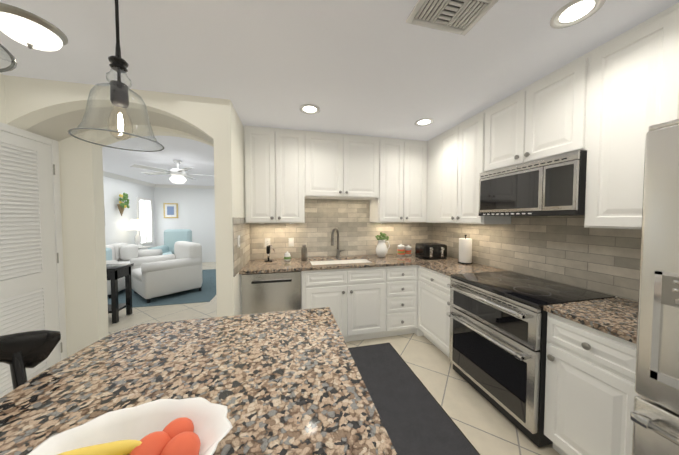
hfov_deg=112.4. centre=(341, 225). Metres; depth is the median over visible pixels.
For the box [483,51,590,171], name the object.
upper cabinet
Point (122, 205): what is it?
plant
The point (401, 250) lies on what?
canister
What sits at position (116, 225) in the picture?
wall
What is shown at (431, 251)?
toaster
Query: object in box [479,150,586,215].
over-the-range microwave
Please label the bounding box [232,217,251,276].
tile backsplash
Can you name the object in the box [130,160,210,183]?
ceiling fan
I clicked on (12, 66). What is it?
pendant light
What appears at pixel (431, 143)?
upper cabinet
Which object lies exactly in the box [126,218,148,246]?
table lamp
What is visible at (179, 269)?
armchair
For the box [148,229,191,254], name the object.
armchair
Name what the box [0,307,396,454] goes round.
kitchen island
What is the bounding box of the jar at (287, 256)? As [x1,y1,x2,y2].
[284,251,290,260]
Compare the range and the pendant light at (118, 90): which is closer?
the pendant light at (118, 90)
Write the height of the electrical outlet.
0.115 m
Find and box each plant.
[117,193,129,215]
[375,232,389,256]
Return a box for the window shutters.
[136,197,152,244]
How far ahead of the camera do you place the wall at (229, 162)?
2.02 m
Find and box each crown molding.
[103,171,155,186]
[156,184,213,188]
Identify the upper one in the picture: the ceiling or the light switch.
the ceiling
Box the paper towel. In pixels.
[458,235,471,263]
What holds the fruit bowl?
on the kitchen island
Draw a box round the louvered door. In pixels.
[0,122,66,397]
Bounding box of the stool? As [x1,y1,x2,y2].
[0,330,60,389]
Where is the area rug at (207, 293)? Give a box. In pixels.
[107,269,215,307]
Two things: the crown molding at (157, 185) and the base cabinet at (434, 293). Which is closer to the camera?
the base cabinet at (434, 293)
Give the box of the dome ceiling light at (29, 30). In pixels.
[0,3,67,50]
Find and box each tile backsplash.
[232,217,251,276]
[252,199,431,259]
[432,215,641,301]
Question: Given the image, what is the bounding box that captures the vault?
[26,107,213,143]
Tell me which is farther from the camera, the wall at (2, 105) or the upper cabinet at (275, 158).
the upper cabinet at (275, 158)
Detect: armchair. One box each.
[130,241,202,302]
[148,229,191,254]
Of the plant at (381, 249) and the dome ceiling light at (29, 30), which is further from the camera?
the plant at (381, 249)
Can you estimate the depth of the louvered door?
1.79 m
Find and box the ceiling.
[0,0,678,185]
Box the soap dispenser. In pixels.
[301,245,306,260]
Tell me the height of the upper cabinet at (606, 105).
1.091 m
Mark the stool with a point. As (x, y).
(20, 352)
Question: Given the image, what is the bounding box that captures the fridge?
[630,119,678,454]
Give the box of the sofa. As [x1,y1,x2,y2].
[106,243,162,298]
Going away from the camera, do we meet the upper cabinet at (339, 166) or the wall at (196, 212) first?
the upper cabinet at (339, 166)
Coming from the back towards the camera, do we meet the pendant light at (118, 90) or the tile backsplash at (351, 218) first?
the tile backsplash at (351, 218)
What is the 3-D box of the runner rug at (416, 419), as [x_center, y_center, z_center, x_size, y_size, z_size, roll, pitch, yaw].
[0.427,1.397,1.369,0.821,0.006,2.398,0,2,-13]
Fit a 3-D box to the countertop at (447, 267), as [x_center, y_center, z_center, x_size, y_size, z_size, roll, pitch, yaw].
[1.299,0.463,2.494,0.648,0.030,0.607,0,2,-13]
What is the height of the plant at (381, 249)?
0.336 m
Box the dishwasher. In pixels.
[241,271,300,314]
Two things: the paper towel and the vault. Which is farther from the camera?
the paper towel
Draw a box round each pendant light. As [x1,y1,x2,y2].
[0,44,16,71]
[67,0,163,151]
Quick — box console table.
[106,263,133,323]
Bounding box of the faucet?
[331,228,344,257]
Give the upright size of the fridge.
1.805 m
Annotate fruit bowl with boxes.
[27,397,232,454]
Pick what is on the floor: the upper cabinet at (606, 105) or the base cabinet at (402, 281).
the base cabinet at (402, 281)
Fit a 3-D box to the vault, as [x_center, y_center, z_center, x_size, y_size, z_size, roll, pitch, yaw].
[-1.832,-0.877,2.057,1.370,0.248,0.270,0,2,-13]
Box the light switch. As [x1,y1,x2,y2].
[288,238,293,246]
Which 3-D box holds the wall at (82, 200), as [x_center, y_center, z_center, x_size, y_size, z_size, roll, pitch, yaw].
[-1.877,0.130,2.280,1.370,2.480,0.120,0,2,-13]
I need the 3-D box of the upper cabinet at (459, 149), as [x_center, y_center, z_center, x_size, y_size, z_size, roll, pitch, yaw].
[1.438,-0.570,2.526,0.348,1.091,0.680,0,2,-13]
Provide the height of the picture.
0.470 m
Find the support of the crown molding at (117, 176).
attached to the wall at (116, 225)
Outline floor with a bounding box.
[108,262,559,454]
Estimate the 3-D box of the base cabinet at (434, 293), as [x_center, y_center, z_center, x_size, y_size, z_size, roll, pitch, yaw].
[1.301,0.919,2.526,0.638,0.885,0.635,0,2,-13]
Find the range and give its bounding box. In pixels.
[447,271,615,446]
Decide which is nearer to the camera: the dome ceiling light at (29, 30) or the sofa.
the dome ceiling light at (29, 30)
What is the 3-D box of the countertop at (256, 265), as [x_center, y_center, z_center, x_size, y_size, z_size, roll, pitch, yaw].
[0.189,0.450,2.880,2.636,0.030,0.648,0,2,-13]
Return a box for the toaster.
[415,243,446,259]
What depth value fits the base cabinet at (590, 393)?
1.19 m
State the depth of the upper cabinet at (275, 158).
2.60 m
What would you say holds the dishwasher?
on the floor
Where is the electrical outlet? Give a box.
[265,238,269,246]
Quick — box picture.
[163,203,177,217]
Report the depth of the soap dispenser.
2.80 m
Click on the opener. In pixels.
(268, 251)
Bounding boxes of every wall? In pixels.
[0,73,67,356]
[4,75,213,139]
[59,125,213,356]
[103,176,154,249]
[155,187,215,261]
[213,98,244,316]
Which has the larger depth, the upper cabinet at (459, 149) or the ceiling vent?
the upper cabinet at (459, 149)
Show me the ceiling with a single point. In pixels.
(379, 68)
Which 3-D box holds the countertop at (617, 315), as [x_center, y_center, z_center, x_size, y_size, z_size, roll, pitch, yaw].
[1.590,0.504,1.248,0.648,0.030,0.422,0,2,-13]
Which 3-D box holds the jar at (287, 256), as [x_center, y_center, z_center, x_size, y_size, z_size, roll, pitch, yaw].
[-0.668,0.377,2.807,0.081,0.118,0.081,0,2,-13]
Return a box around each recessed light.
[299,104,319,113]
[415,118,433,125]
[550,0,605,28]
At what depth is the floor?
2.01 m
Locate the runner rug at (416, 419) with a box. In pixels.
[348,343,479,454]
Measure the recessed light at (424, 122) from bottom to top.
0.009 m
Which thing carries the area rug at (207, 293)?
on the floor
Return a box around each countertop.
[239,254,458,273]
[419,262,506,273]
[543,298,637,341]
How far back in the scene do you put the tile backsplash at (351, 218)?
3.13 m
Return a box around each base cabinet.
[299,266,386,341]
[387,262,418,336]
[419,266,450,356]
[544,310,637,454]
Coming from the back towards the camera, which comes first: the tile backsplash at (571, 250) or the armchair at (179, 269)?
the armchair at (179, 269)
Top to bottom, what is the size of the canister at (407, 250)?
0.153 m
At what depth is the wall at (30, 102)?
1.76 m
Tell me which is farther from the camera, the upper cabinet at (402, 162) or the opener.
the upper cabinet at (402, 162)
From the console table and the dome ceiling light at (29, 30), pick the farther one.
the console table
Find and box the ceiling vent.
[406,0,498,35]
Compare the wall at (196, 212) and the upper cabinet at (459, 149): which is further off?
the wall at (196, 212)
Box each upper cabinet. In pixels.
[244,125,306,222]
[307,131,378,201]
[370,137,426,221]
[427,138,434,221]
[435,111,510,223]
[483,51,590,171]
[584,2,678,228]
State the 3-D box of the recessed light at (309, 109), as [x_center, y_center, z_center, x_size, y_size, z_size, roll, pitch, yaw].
[-0.299,-1.101,2.159,0.196,0.009,0.196,0,2,-13]
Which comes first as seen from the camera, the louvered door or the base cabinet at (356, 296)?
the louvered door
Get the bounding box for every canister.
[397,244,404,256]
[405,245,411,255]
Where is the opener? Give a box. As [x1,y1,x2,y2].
[264,245,274,261]
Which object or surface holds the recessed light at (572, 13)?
in the ceiling

